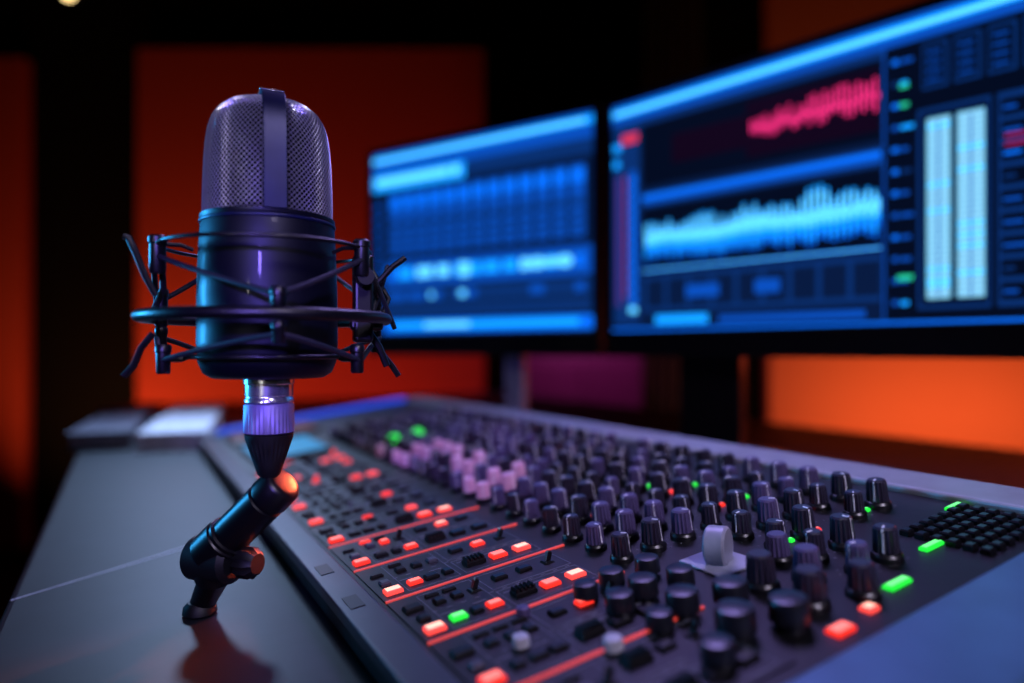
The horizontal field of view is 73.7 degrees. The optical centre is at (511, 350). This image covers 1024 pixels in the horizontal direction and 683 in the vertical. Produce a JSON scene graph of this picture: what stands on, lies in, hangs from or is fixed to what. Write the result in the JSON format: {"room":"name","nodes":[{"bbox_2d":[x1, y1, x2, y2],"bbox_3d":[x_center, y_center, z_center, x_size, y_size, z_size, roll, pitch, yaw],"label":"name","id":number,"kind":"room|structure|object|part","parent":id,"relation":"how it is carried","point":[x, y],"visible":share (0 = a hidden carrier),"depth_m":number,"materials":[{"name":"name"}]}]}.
{"room":"studio","nodes":[
{"label":"studio","id":0,"kind":"room"},
{"bbox_2d":[0,546,33,619],"bbox_3d":[0.000,0.940,0.600,6.800,0.100,5.600,0,0,0],"label":"floor","id":1,"kind":"structure","parent":0,"point":[13,563],"depth_m":2.76,"materials":[{"name":"carpet"}]},
{"bbox_2d":[0,392,1023,682],"bbox_3d":[0.031,0.515,0.998,1.153,0.750,2.320,0,0,-30],"label":"desk","id":2,"kind":"object","parent":1,"relation":"on","point":[101,594],"visible":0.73,"depth_m":0.42,"materials":[{"name":"laminate"}]},
{"bbox_2d":[65,402,159,451],"bbox_3d":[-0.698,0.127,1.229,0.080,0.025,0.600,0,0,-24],"label":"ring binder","id":3,"kind":"object","parent":2,"relation":"on","point":[116,428],"visible":0.98,"depth_m":1.02,"materials":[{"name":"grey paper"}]},
{"bbox_2d":[135,405,224,451],"bbox_3d":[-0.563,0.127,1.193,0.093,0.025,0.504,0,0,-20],"label":"paper stack","id":4,"kind":"object","parent":2,"relation":"on","point":[180,428],"visible":0.89,"depth_m":1.00,"materials":[{"name":"paper"}]},
{"bbox_2d":[180,402,298,618],"bbox_3d":[-0.141,0.083,0.347,0.074,0.114,0.026,0,0,25],"label":"microphone stand","id":5,"kind":"object","parent":2,"relation":"on","point":[221,554],"visible":0.99,"depth_m":0.34,"materials":[{"name":"black metal"}]},
{"bbox_3d":[-0.156,0.123,0.356,0.021,0.033,0.033,0,0,-30],"label":"leg","id":6,"kind":"part","parent":5,"relation":"part of","materials":[{"name":"black plastic"}]},
{"bbox_3d":[-0.135,0.086,0.345,0.058,0.055,0.024,0,0,19],"label":"arm","id":7,"kind":"part","parent":5,"relation":"part of","materials":[{"name":"black plastic"}]},
{"bbox_3d":[-0.135,0.107,0.344,0.018,0.016,0.016,-1,0,21],"label":"wing knob","id":8,"kind":"part","parent":5,"relation":"part of","materials":[{"name":"plastic"}]},
{"bbox_2d":[120,231,406,377],"bbox_3d":[-0.119,-0.019,0.335,0.119,0.067,0.119,0,0,40],"label":"mount","id":9,"kind":"object","parent":5,"relation":"attached to","point":[366,319],"visible":0.88,"depth_m":0.31,"materials":[{"name":"black plastic"}]},
{"bbox_3d":[-0.170,-0.034,0.324,0.003,0.023,0.028,0,0,-24],"label":"elastic cord","id":10,"kind":"part","parent":9,"relation":"part of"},
{"bbox_3d":[-0.169,-0.001,0.325,0.003,0.014,0.027,0,0,-29],"label":"elastic cord","id":11,"kind":"part","parent":9,"relation":"part of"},
{"bbox_3d":[-0.155,0.003,0.317,0.012,0.005,0.004,0,0,-20],"label":"support arm","id":12,"kind":"part","parent":9,"relation":"part of"},
{"bbox_3d":[-0.156,-0.048,0.317,0.015,0.004,0.004,0,0,-20],"label":"support arm","id":13,"kind":"part","parent":9,"relation":"part of"},
{"bbox_3d":[-0.166,-0.001,0.350,0.003,0.014,0.034,0,0,33],"label":"elastic cord","id":14,"kind":"part","parent":9,"relation":"part of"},
{"bbox_3d":[-0.167,-0.034,0.351,0.003,0.023,0.035,0,0,29],"label":"elastic cord","id":15,"kind":"part","parent":9,"relation":"part of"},
{"bbox_3d":[-0.131,-0.034,0.298,0.074,0.023,0.003,0,0,23],"label":"elastic cord","id":16,"kind":"part","parent":9,"relation":"part of","materials":[{"name":"rubber"}]},
{"bbox_3d":[-0.130,-0.001,0.299,0.053,0.014,0.053,0,0,-20],"label":"elastic cord","id":17,"kind":"part","parent":9,"relation":"part of","materials":[{"name":"rubber"}]},
{"bbox_3d":[-0.084,-0.001,0.305,0.003,0.014,0.049,0,0,31],"label":"elastic cord","id":18,"kind":"part","parent":9,"relation":"part of","materials":[{"name":"rubber"}]},
{"bbox_3d":[-0.083,-0.034,0.304,0.042,0.023,0.031,0,0,-20],"label":"elastic cord","id":19,"kind":"part","parent":9,"relation":"part of","materials":[{"name":"rubber"}]},
{"bbox_3d":[-0.080,0.003,0.327,0.012,0.005,0.003,0,0,12],"label":"support arm","id":20,"kind":"part","parent":9,"relation":"part of","materials":[{"name":"black plastic"}]},
{"bbox_3d":[-0.079,-0.048,0.327,0.015,0.004,0.002,0,0,12],"label":"support arm","id":21,"kind":"part","parent":9,"relation":"part of","materials":[{"name":"black plastic"}]},
{"bbox_3d":[-0.086,-0.034,0.372,0.040,0.023,0.003,0,0,33],"label":"elastic cord","id":22,"kind":"part","parent":9,"relation":"part of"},
{"bbox_3d":[-0.087,-0.001,0.371,0.039,0.014,0.003,0,0,29],"label":"elastic cord","id":23,"kind":"part","parent":9,"relation":"part of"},
{"bbox_3d":[-0.071,-0.001,0.343,0.003,0.014,0.037,0,0,3],"label":"elastic cord","id":24,"kind":"part","parent":9,"relation":"part of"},
{"bbox_3d":[-0.070,-0.034,0.343,0.003,0.023,0.038,0,0,0],"label":"elastic cord","id":25,"kind":"part","parent":9,"relation":"part of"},
{"bbox_3d":[-0.070,-0.027,0.352,0.003,0.037,0.029,0,0,15],"label":"elastic cord","id":26,"kind":"part","parent":9,"relation":"part of","materials":[{"name":"rubber"}]},
{"bbox_3d":[-0.068,-0.030,0.346,0.003,0.039,0.035,0,0,22],"label":"elastic cord","id":27,"kind":"part","parent":9,"relation":"part of","materials":[{"name":"rubber"}]},
{"bbox_2d":[196,87,337,403],"bbox_3d":[-0.119,-0.049,0.335,0.065,0.150,0.065,0,0,-34],"label":"microphone","id":28,"kind":"object","parent":5,"relation":"on","point":[267,168],"visible":1,"depth_m":0.31,"materials":[{"name":"metal"}]},
{"bbox_2d":[201,94,332,218],"bbox_3d":[-0.119,-0.092,0.335,0.061,0.058,0.061,0,0,-25],"label":"grille","id":29,"kind":"object","parent":28,"relation":"attached to","point":[264,156],"depth_m":0.31,"materials":[{"name":"metal"}]},
{"bbox_2d":[368,101,605,411],"bbox_3d":[-0.031,-0.101,1.106,0.437,0.482,0.170,0,0,33],"label":"computer monitor","id":30,"kind":"object","parent":2,"relation":"on","point":[499,229],"visible":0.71,"depth_m":1.03,"materials":[{"name":"black metal"}]},
{"bbox_2d":[197,396,1023,682],"bbox_3d":[-0.053,0.111,0.616,0.340,0.081,0.962,0,0,-30],"label":"mixing console","id":31,"kind":"object","parent":2,"relation":"on","point":[444,541],"visible":0.99,"depth_m":0.34,"materials":[{"name":"metal"}]},
{"bbox_3d":[-0.199,0.123,0.546,0.017,0.007,0.940,-9,4,-29],"label":"trim","id":32,"kind":"part","parent":31,"relation":"part of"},
{"bbox_2d":[389,434,399,443],"bbox_3d":[-0.119,0.093,0.693,0.012,0.018,0.012,-9,4,-29],"label":"lamp","id":33,"kind":"object","parent":31,"relation":"on","point":[397,436],"depth_m":0.69,"materials":[{"name":"plastic"}]},
{"bbox_2d":[413,428,423,434],"bbox_3d":[-0.098,0.090,0.711,0.012,0.018,0.012,-9,4,-29],"label":"lamp","id":34,"kind":"object","parent":31,"relation":"on","point":[416,431],"depth_m":0.71,"materials":[{"name":"plastic"}]},
{"bbox_3d":[-0.052,0.098,0.531,0.012,0.014,0.012,-6,4,1],"label":"knob","id":35,"kind":"part","parent":31,"relation":"part of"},
{"bbox_3d":[-0.041,0.098,0.512,0.012,0.014,0.012,-7,4,-3],"label":"knob","id":36,"kind":"part","parent":31,"relation":"part of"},
{"bbox_3d":[-0.031,0.098,0.493,0.012,0.014,0.012,-5,4,27],"label":"knob","id":37,"kind":"part","parent":31,"relation":"part of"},
{"bbox_3d":[-0.024,0.095,0.522,0.014,0.016,0.014,-4,5,38],"label":"knob","id":38,"kind":"part","parent":31,"relation":"part of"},
{"bbox_3d":[-0.020,0.098,0.474,0.012,0.014,0.012,-7,4,-1],"label":"knob","id":39,"kind":"part","parent":31,"relation":"part of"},
{"bbox_3d":[-0.013,0.095,0.503,0.014,0.016,0.014,-6,4,4],"label":"knob","id":40,"kind":"part","parent":31,"relation":"part of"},
{"bbox_3d":[-0.009,0.098,0.456,0.012,0.014,0.012,-5,4,26],"label":"knob","id":41,"kind":"part","parent":31,"relation":"part of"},
{"bbox_3d":[-0.005,0.092,0.532,0.014,0.016,0.014,-8,4,-26],"label":"knob","id":42,"kind":"part","parent":31,"relation":"part of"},
{"bbox_3d":[-0.002,0.095,0.485,0.014,0.016,0.014,-10,5,-41],"label":"knob","id":43,"kind":"part","parent":31,"relation":"part of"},
{"bbox_3d":[0.001,0.098,0.437,0.012,0.014,0.012,-9,4,-33],"label":"knob","id":44,"kind":"part","parent":31,"relation":"part of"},
{"bbox_3d":[0.005,0.092,0.514,0.014,0.016,0.014,-4,5,38],"label":"knob","id":45,"kind":"part","parent":31,"relation":"part of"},
{"bbox_3d":[0.004,0.113,0.265,0.007,0.006,0.007,-9,4,-29],"label":"short knob","id":46,"kind":"part","parent":31,"relation":"part of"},
{"label":"module plate","id":47,"kind":"part","parent":31,"relation":"part of","materials":[{"name":"metal"}]},
{"bbox_3d":[0.005,0.112,0.291,0.006,0.005,0.006,-9,4,-29],"label":"short knob","id":48,"kind":"part","parent":31,"relation":"part of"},
{"bbox_3d":[0.009,0.095,0.466,0.014,0.016,0.014,-6,4,8],"label":"knob","id":49,"kind":"part","parent":31,"relation":"part of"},
{"bbox_3d":[0.012,0.098,0.418,0.012,0.014,0.012,-3,5,42],"label":"knob","id":50,"kind":"part","parent":31,"relation":"part of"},
{"bbox_3d":[0.016,0.092,0.495,0.014,0.016,0.014,-5,4,17],"label":"knob","id":51,"kind":"part","parent":31,"relation":"part of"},
{"bbox_3d":[0.019,0.095,0.447,0.014,0.016,0.014,-5,4,26],"label":"knob","id":52,"kind":"part","parent":31,"relation":"part of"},
{"bbox_3d":[0.023,0.090,0.524,0.012,0.014,0.012,-8,4,-21],"label":"knob","id":53,"kind":"part","parent":31,"relation":"part of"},
{"bbox_3d":[0.026,0.092,0.476,0.014,0.016,0.014,-5,4,24],"label":"knob","id":54,"kind":"part","parent":31,"relation":"part of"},
{"bbox_3d":[0.023,0.098,0.399,0.012,0.014,0.012,-6,4,7],"label":"knob","id":55,"kind":"part","parent":31,"relation":"part of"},
{"bbox_3d":[0.034,0.090,0.505,0.012,0.014,0.012,-8,4,-19],"label":"knob","id":56,"kind":"part","parent":31,"relation":"part of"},
{"bbox_3d":[0.030,0.095,0.428,0.014,0.016,0.014,-3,5,42],"label":"knob","id":57,"kind":"part","parent":31,"relation":"part of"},
{"bbox_3d":[0.041,0.087,0.534,0.014,0.016,0.014,-4,5,36],"label":"knob","id":58,"kind":"part","parent":31,"relation":"part of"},
{"bbox_3d":[0.037,0.092,0.457,0.014,0.016,0.014,-8,4,-23],"label":"knob","id":59,"kind":"part","parent":31,"relation":"part of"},
{"bbox_3d":[0.033,0.098,0.381,0.012,0.014,0.012,-4,4,34],"label":"knob","id":60,"kind":"part","parent":31,"relation":"part of","materials":[{"name":"plastic"}]},
{"bbox_3d":[0.044,0.090,0.486,0.012,0.014,0.012,-10,5,-44],"label":"knob","id":61,"kind":"part","parent":31,"relation":"part of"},
{"bbox_3d":[0.041,0.095,0.409,0.014,0.016,0.014,-9,4,-33],"label":"knob","id":62,"kind":"part","parent":31,"relation":"part of","materials":[{"name":"plastic"}]},
{"bbox_3d":[0.052,0.087,0.515,0.014,0.016,0.014,-7,4,-5],"label":"knob","id":63,"kind":"part","parent":31,"relation":"part of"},
{"bbox_3d":[0.033,0.106,0.300,0.011,0.009,0.011,-9,4,-29],"label":"short knob","id":64,"kind":"part","parent":31,"relation":"part of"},
{"bbox_3d":[0.048,0.092,0.438,0.014,0.016,0.014,-5,4,19],"label":"knob","id":65,"kind":"part","parent":31,"relation":"part of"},
{"bbox_3d":[0.055,0.090,0.467,0.012,0.014,0.012,-4,5,39],"label":"knob","id":66,"kind":"part","parent":31,"relation":"part of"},
{"bbox_3d":[0.044,0.098,0.362,0.012,0.014,0.012,-9,5,-39],"label":"knob","id":67,"kind":"part","parent":31,"relation":"part of","materials":[{"name":"plastic"}]},
{"bbox_2d":[288,452,908,682],"bbox_3d":[-0.006,0.101,0.500,0.261,0.004,0.558,-9,5,-29],"label":"control knobs","id":68,"kind":"object","parent":31,"relation":"on","point":[336,452],"depth_m":0.34,"materials":[{"name":"plastic"}]},
{"bbox_3d":[0.062,0.087,0.496,0.014,0.016,0.014,-7,4,-5],"label":"knob","id":69,"kind":"part","parent":31,"relation":"part of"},
{"bbox_3d":[0.070,0.084,0.525,0.014,0.016,0.014,-4,4,31],"label":"knob","id":70,"kind":"part","parent":31,"relation":"part of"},
{"bbox_3d":[0.051,0.095,0.391,0.014,0.016,0.014,-10,5,-43],"label":"knob","id":71,"kind":"part","parent":31,"relation":"part of","materials":[{"name":"plastic"}]},
{"bbox_3d":[0.058,0.092,0.420,0.014,0.016,0.014,-4,5,38],"label":"knob","id":72,"kind":"part","parent":31,"relation":"part of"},
{"bbox_3d":[0.045,0.104,0.310,0.012,0.010,0.012,-9,4,-29],"label":"short knob","id":73,"kind":"part","parent":31,"relation":"part of","materials":[{"name":"plastic"}]},
{"bbox_3d":[0.066,0.090,0.449,0.012,0.014,0.012,-5,4,24],"label":"knob","id":74,"kind":"part","parent":31,"relation":"part of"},
{"bbox_3d":[0.038,0.110,0.255,0.008,0.006,0.008,-9,4,-29],"label":"short knob","id":75,"kind":"part","parent":31,"relation":"part of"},
{"bbox_3d":[0.073,0.087,0.477,0.014,0.016,0.014,-5,4,19],"label":"knob","id":76,"kind":"part","parent":31,"relation":"part of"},
{"bbox_3d":[0.045,0.105,0.284,0.013,0.010,0.013,-9,4,-29],"label":"short knob","id":77,"kind":"part","parent":31,"relation":"part of","materials":[{"name":"plastic"}]},
{"bbox_3d":[0.080,0.084,0.506,0.014,0.016,0.014,-7,4,-11],"label":"knob","id":78,"kind":"part","parent":31,"relation":"part of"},
{"bbox_3d":[0.055,0.098,0.343,0.012,0.014,0.012,-5,4,21],"label":"knob","id":79,"kind":"part","parent":31,"relation":"part of","materials":[{"name":"plastic"}]},
{"bbox_3d":[0.062,0.095,0.372,0.014,0.016,0.014,-10,5,-43],"label":"knob","id":80,"kind":"part","parent":31,"relation":"part of","materials":[{"name":"plastic"}]},
{"bbox_3d":[0.069,0.092,0.401,0.014,0.016,0.014,-10,5,-40],"label":"knob","id":81,"kind":"part","parent":31,"relation":"part of","materials":[{"name":"plastic"}]},
{"bbox_3d":[0.076,0.090,0.430,0.012,0.014,0.012,-6,4,10],"label":"knob","id":82,"kind":"part","parent":31,"relation":"part of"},
{"bbox_3d":[0.084,0.087,0.459,0.014,0.016,0.014,-8,4,-19],"label":"knob","id":83,"kind":"part","parent":31,"relation":"part of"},
{"bbox_3d":[0.091,0.084,0.488,0.014,0.016,0.014,-8,4,-21],"label":"knob","id":84,"kind":"part","parent":31,"relation":"part of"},
{"bbox_3d":[0.057,0.103,0.295,0.013,0.011,0.013,-9,4,-29],"label":"short knob","id":85,"kind":"part","parent":31,"relation":"part of","materials":[{"name":"plastic"}]},
{"bbox_3d":[0.098,0.082,0.517,0.012,0.014,0.012,-5,4,26],"label":"knob","id":86,"kind":"part","parent":31,"relation":"part of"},
{"bbox_3d":[0.063,0.101,0.320,0.012,0.010,0.012,-9,4,-29],"label":"short knob","id":87,"kind":"part","parent":31,"relation":"part of","materials":[{"name":"plastic"}]},
{"bbox_3d":[0.072,0.095,0.353,0.014,0.016,0.014,-4,5,38],"label":"knob","id":88,"kind":"part","parent":31,"relation":"part of","materials":[{"name":"plastic"}]},
{"bbox_3d":[0.080,0.092,0.382,0.014,0.016,0.014,-6,4,10],"label":"knob","id":89,"kind":"part","parent":31,"relation":"part of","materials":[{"name":"plastic"}]},
{"bbox_3d":[0.087,0.090,0.411,0.012,0.014,0.012,-4,4,33],"label":"knob","id":90,"kind":"part","parent":31,"relation":"part of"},
{"bbox_3d":[0.094,0.087,0.440,0.014,0.016,0.014,-10,5,-42],"label":"knob","id":91,"kind":"part","parent":31,"relation":"part of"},
{"bbox_3d":[0.058,0.105,0.266,0.011,0.009,0.011,-9,4,-29],"label":"short knob","id":92,"kind":"part","parent":31,"relation":"part of","materials":[{"name":"plastic"}]},
{"bbox_3d":[0.102,0.084,0.469,0.014,0.016,0.014,-6,4,13],"label":"knob","id":93,"kind":"part","parent":31,"relation":"part of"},
{"bbox_3d":[0.109,0.082,0.498,0.012,0.014,0.012,-7,4,-7],"label":"knob","id":94,"kind":"part","parent":31,"relation":"part of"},
{"bbox_3d":[0.116,0.079,0.527,0.014,0.016,0.014,-9,5,-36],"label":"knob","id":95,"kind":"part","parent":31,"relation":"part of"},
{"bbox_3d":[0.075,0.101,0.302,0.013,0.010,0.013,-9,4,-29],"label":"short knob","id":96,"kind":"part","parent":31,"relation":"part of","materials":[{"name":"plastic"}]},
{"bbox_3d":[0.069,0.102,0.277,0.014,0.011,0.014,-9,4,-29],"label":"short knob","id":97,"kind":"part","parent":31,"relation":"part of","materials":[{"name":"plastic"}]},
{"bbox_3d":[0.112,0.084,0.450,0.014,0.016,0.014,-7,4,-12],"label":"knob","id":98,"kind":"part","parent":31,"relation":"part of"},
{"bbox_3d":[0.090,0.092,0.363,0.014,0.016,0.014,-4,4,31],"label":"knob","id":99,"kind":"part","parent":31,"relation":"part of","materials":[{"name":"plastic"}]},
{"bbox_3d":[0.127,0.079,0.508,0.014,0.016,0.014,-5,4,18],"label":"knob","id":100,"kind":"part","parent":31,"relation":"part of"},
{"bbox_3d":[0.120,0.082,0.479,0.012,0.014,0.012,-3,5,40],"label":"knob","id":101,"kind":"part","parent":31,"relation":"part of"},
{"bbox_3d":[0.105,0.087,0.421,0.014,0.016,0.014,-5,4,26],"label":"knob","id":102,"kind":"part","parent":31,"relation":"part of","materials":[{"name":"plastic"}]},
{"bbox_3d":[0.098,0.090,0.392,0.012,0.014,0.012,-8,4,-15],"label":"knob","id":103,"kind":"part","parent":31,"relation":"part of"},
{"bbox_3d":[0.130,0.082,0.460,0.012,0.014,0.012,-6,4,6],"label":"knob","id":104,"kind":"part","parent":31,"relation":"part of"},
{"bbox_3d":[0.137,0.079,0.489,0.014,0.016,0.014,-7,4,-5],"label":"knob","id":105,"kind":"part","parent":31,"relation":"part of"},
{"bbox_3d":[0.123,0.084,0.431,0.014,0.016,0.014,-10,5,-43],"label":"knob","id":106,"kind":"part","parent":31,"relation":"part of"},
{"bbox_3d":[0.116,0.087,0.402,0.014,0.016,0.014,-5,4,19],"label":"knob","id":107,"kind":"part","parent":31,"relation":"part of","materials":[{"name":"plastic"}]},
{"bbox_3d":[0.108,0.090,0.373,0.012,0.014,0.012,-8,4,-19],"label":"knob","id":108,"kind":"part","parent":31,"relation":"part of","materials":[{"name":"plastic"}]},
{"bbox_3d":[0.099,0.101,0.325,0.026,0.002,0.028,-8,4,-29],"label":"slider plate","id":109,"kind":"part","parent":31,"relation":"part of","materials":[{"name":"plastic"}]},
{"bbox_3d":[0.072,0.081,0.700,0.033,0.010,0.940,-9,4,-29],"label":"rail","id":110,"kind":"part","parent":31,"relation":"part of","materials":[{"name":"metal"}]},
{"bbox_3d":[0.071,0.105,0.237,0.013,0.010,0.013,-9,4,-29],"label":"short knob","id":111,"kind":"part","parent":31,"relation":"part of","materials":[{"name":"plastic"}]},
{"bbox_3d":[0.148,0.079,0.470,0.014,0.016,0.014,-9,5,-37],"label":"knob","id":112,"kind":"part","parent":31,"relation":"part of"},
{"bbox_3d":[0.141,0.082,0.442,0.012,0.014,0.012,-4,4,33],"label":"knob","id":113,"kind":"part","parent":31,"relation":"part of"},
{"bbox_3d":[0.089,0.099,0.280,0.015,0.012,0.015,-9,4,-29],"label":"short knob","id":114,"kind":"part","parent":31,"relation":"part of","materials":[{"name":"plastic"}]},
{"bbox_3d":[0.134,0.084,0.412,0.014,0.016,0.014,-7,4,-6],"label":"knob","id":115,"kind":"part","parent":31,"relation":"part of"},
{"bbox_3d":[0.084,0.101,0.256,0.015,0.012,0.015,-9,4,-29],"label":"short knob","id":116,"kind":"part","parent":31,"relation":"part of","materials":[{"name":"plastic"}]},
{"bbox_3d":[0.126,0.087,0.384,0.014,0.016,0.014,-6,4,5],"label":"knob","id":117,"kind":"part","parent":31,"relation":"part of","materials":[{"name":"plastic"}]},
{"bbox_3d":[0.119,0.090,0.355,0.012,0.014,0.012,-9,5,-37],"label":"knob","id":118,"kind":"part","parent":31,"relation":"part of","materials":[{"name":"plastic"}]},
{"bbox_3d":[0.159,0.079,0.452,0.014,0.016,0.014,-4,5,36],"label":"knob","id":119,"kind":"part","parent":31,"relation":"part of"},
{"bbox_3d":[0.152,0.082,0.423,0.012,0.014,0.012,-7,4,-5],"label":"knob","id":120,"kind":"part","parent":31,"relation":"part of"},
{"bbox_3d":[0.144,0.084,0.394,0.014,0.015,0.014,-8,4,-23],"label":"knob","id":121,"kind":"part","parent":31,"relation":"part of","materials":[{"name":"plastic"}]},
{"bbox_3d":[0.107,0.095,0.294,0.015,0.015,0.015,-5,4,20],"label":"knob","id":122,"kind":"part","parent":31,"relation":"part of","materials":[{"name":"plastic"}]},
{"bbox_3d":[0.137,0.087,0.365,0.014,0.016,0.014,-5,4,17],"label":"knob","id":123,"kind":"part","parent":31,"relation":"part of","materials":[{"name":"plastic"}]},
{"bbox_3d":[0.130,0.090,0.336,0.012,0.014,0.012,-4,5,35],"label":"knob","id":124,"kind":"part","parent":31,"relation":"part of","materials":[{"name":"plastic"}]},
{"bbox_3d":[0.169,0.079,0.433,0.014,0.016,0.014,-9,5,-39],"label":"knob","id":125,"kind":"part","parent":31,"relation":"part of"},
{"bbox_3d":[0.125,0.092,0.320,0.013,0.013,0.013,-7,4,-2],"label":"knob","id":126,"kind":"part","parent":31,"relation":"part of","materials":[{"name":"plastic"}]},
{"bbox_3d":[0.162,0.082,0.404,0.012,0.014,0.012,-6,4,6],"label":"knob","id":127,"kind":"part","parent":31,"relation":"part of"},
{"bbox_3d":[0.105,0.099,0.258,0.015,0.012,0.015,-9,4,-29],"label":"short knob","id":128,"kind":"part","parent":31,"relation":"part of","materials":[{"name":"plastic"}]},
{"bbox_2d":[788,537,794,542],"bbox_3d":[0.139,0.095,0.341,0.003,0.002,0.003,-8,4,-29],"label":"lamp","id":129,"kind":"object","parent":31,"relation":"on","point":[791,540],"depth_m":0.34,"materials":[{"name":"plastic"}]},
{"bbox_3d":[0.155,0.084,0.375,0.014,0.016,0.014,-8,4,-20],"label":"knob","id":130,"kind":"part","parent":31,"relation":"part of","materials":[{"name":"plastic"}]},
{"bbox_3d":[0.147,0.087,0.346,0.014,0.016,0.014,-8,4,-19],"label":"knob","id":131,"kind":"part","parent":31,"relation":"part of","materials":[{"name":"plastic"}]},
{"bbox_3d":[0.180,0.079,0.414,0.014,0.016,0.014,-5,4,25],"label":"knob","id":132,"kind":"part","parent":31,"relation":"part of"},
{"bbox_3d":[0.128,0.092,0.297,0.014,0.015,0.014,-3,5,40],"label":"knob","id":133,"kind":"part","parent":31,"relation":"part of","materials":[{"name":"plastic"}]},
{"bbox_3d":[0.119,0.095,0.273,0.015,0.015,0.015,-8,4,-18],"label":"knob","id":134,"kind":"part","parent":31,"relation":"part of","materials":[{"name":"plastic"}]},
{"bbox_3d":[0.140,0.090,0.317,0.012,0.014,0.012,-8,4,-21],"label":"knob","id":135,"kind":"part","parent":31,"relation":"part of","materials":[{"name":"plastic"}]},
{"bbox_3d":[0.173,0.082,0.385,0.012,0.014,0.012,-5,4,24],"label":"knob","id":136,"kind":"part","parent":31,"relation":"part of","materials":[{"name":"plastic"}]},
{"bbox_3d":[0.191,0.079,0.395,0.014,0.016,0.014,-7,4,-2],"label":"knob","id":137,"kind":"part","parent":31,"relation":"part of","materials":[{"name":"plastic"}]},
{"bbox_2d":[825,621,856,638],"bbox_3d":[0.121,0.102,0.251,0.010,0.002,0.006,-9,4,-29],"label":"lamp","id":138,"kind":"object","parent":31,"relation":"on","point":[839,630],"depth_m":0.25,"materials":[{"name":"plastic"}]},
{"bbox_3d":[0.158,0.087,0.327,0.014,0.016,0.014,-9,4,-32],"label":"knob","id":139,"kind":"part","parent":31,"relation":"part of","materials":[{"name":"plastic"}]},
{"bbox_3d":[0.183,0.082,0.366,0.012,0.014,0.012,-5,4,25],"label":"knob","id":140,"kind":"part","parent":31,"relation":"part of","materials":[{"name":"plastic"}]},
{"bbox_3d":[0.151,0.090,0.298,0.012,0.014,0.012,-8,4,-17],"label":"knob","id":141,"kind":"part","parent":31,"relation":"part of","materials":[{"name":"plastic"}]},
{"bbox_3d":[0.142,0.092,0.277,0.014,0.014,0.014,-5,4,18],"label":"knob","id":142,"kind":"part","parent":31,"relation":"part of","materials":[{"name":"plastic"}]},
{"bbox_2d":[858,602,879,613],"bbox_3d":[0.139,0.100,0.265,0.006,0.002,0.005,-8,4,-29],"label":"lamp","id":143,"kind":"object","parent":31,"relation":"on","point":[870,608],"depth_m":0.26,"materials":[{"name":"plastic"}]},
{"bbox_3d":[0.201,0.079,0.377,0.014,0.016,0.014,-3,5,45],"label":"knob","id":144,"kind":"part","parent":31,"relation":"part of","materials":[{"name":"plastic"}]},
{"bbox_3d":[0.169,0.087,0.308,0.014,0.016,0.014,-3,5,40],"label":"knob","id":145,"kind":"part","parent":31,"relation":"part of","materials":[{"name":"plastic"}]},
{"bbox_2d":[882,575,912,591],"bbox_3d":[0.159,0.096,0.282,0.014,0.002,0.004,-9,4,-29],"label":"lamp","id":146,"kind":"object","parent":31,"relation":"on","point":[890,583],"depth_m":0.28,"materials":[{"name":"plastic"}]},
{"bbox_2d":[918,539,943,551],"bbox_3d":[0.194,0.090,0.316,0.014,0.002,0.004,-9,4,-29],"label":"lamp","id":147,"kind":"object","parent":31,"relation":"on","point":[933,544],"depth_m":0.31,"materials":[{"name":"plastic"}]},
{"bbox_2d":[944,502,961,510],"bbox_3d":[0.234,0.083,0.361,0.012,0.002,0.004,-9,4,-29],"label":"lamp","id":148,"kind":"object","parent":31,"relation":"on","point":[955,503],"depth_m":0.36,"materials":[{"name":"plastic"}]},
{"bbox_2d":[606,0,1023,451],"bbox_3d":[0.372,-0.101,0.783,0.170,0.482,0.568,0,0,-45],"label":"computer monitor","id":149,"kind":"object","parent":2,"relation":"on","point":[854,190],"visible":0.92,"depth_m":0.74,"materials":[{"name":"plastic"}]},
{"bbox_2d":[0,0,763,545],"bbox_3d":[0.000,-0.460,3.200,6.800,2.700,0.200,0,0,0],"label":"wall","id":150,"kind":"structure","parent":0,"point":[82,54],"depth_m":3.10,"materials":[{"name":"black paint"}]},
{"bbox_2d":[0,56,32,549],"bbox_3d":[-2.660,-0.210,3.064,0.980,2.199,0.068,0,0,0],"label":"acoustic panel","id":151,"kind":"object","parent":150,"relation":"attached to","point":[16,72],"visible":1,"depth_m":3.03,"materials":[{"name":"red fabric"}]},
{"bbox_2d":[137,47,484,403],"bbox_3d":[-0.895,-0.231,3.064,1.550,2.239,0.068,0,0,0],"label":"acoustic panel","id":152,"kind":"object","parent":150,"relation":"attached to","point":[365,99],"visible":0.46,"depth_m":3.03,"materials":[{"name":"red fabric"}]},
{"bbox_2d":[528,356,641,407],"bbox_3d":[0.260,0.455,2.681,0.460,0.870,0.318,0,0,0],"label":"acoustic panel","id":153,"kind":"object","parent":150,"relation":"attached to","point":[611,380],"visible":0.15,"depth_m":2.54,"materials":[{"name":"purple fabric"}]},
{"bbox_3d":[0.146,0.450,2.551,0.222,0.800,0.015,0,0,0],"label":"door","id":154,"kind":"part","parent":153,"relation":"part of","materials":[{"name":"fabric"}]},
{"bbox_3d":[0.374,0.450,2.551,0.222,0.800,0.015,0,0,0],"label":"door","id":155,"kind":"part","parent":153,"relation":"part of","materials":[{"name":"fabric"}]},
{"bbox_2d":[640,0,702,411],"bbox_3d":[0.720,-0.410,3.068,0.280,2.599,0.056,0,0,0],"label":"panel","id":156,"kind":"object","parent":150,"relation":"attached to","point":[671,31],"visible":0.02,"depth_m":3.04,"materials":[{"name":"brown wood"}]},
{"bbox_2d":[764,0,1023,450],"bbox_3d":[2.120,-0.360,3.064,1.960,2.499,0.068,0,0,0],"label":"acoustic panel","id":157,"kind":"object","parent":150,"relation":"attached to","point":[978,402],"visible":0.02,"depth_m":3.03,"materials":[{"name":"orange fabric"}]}
]}

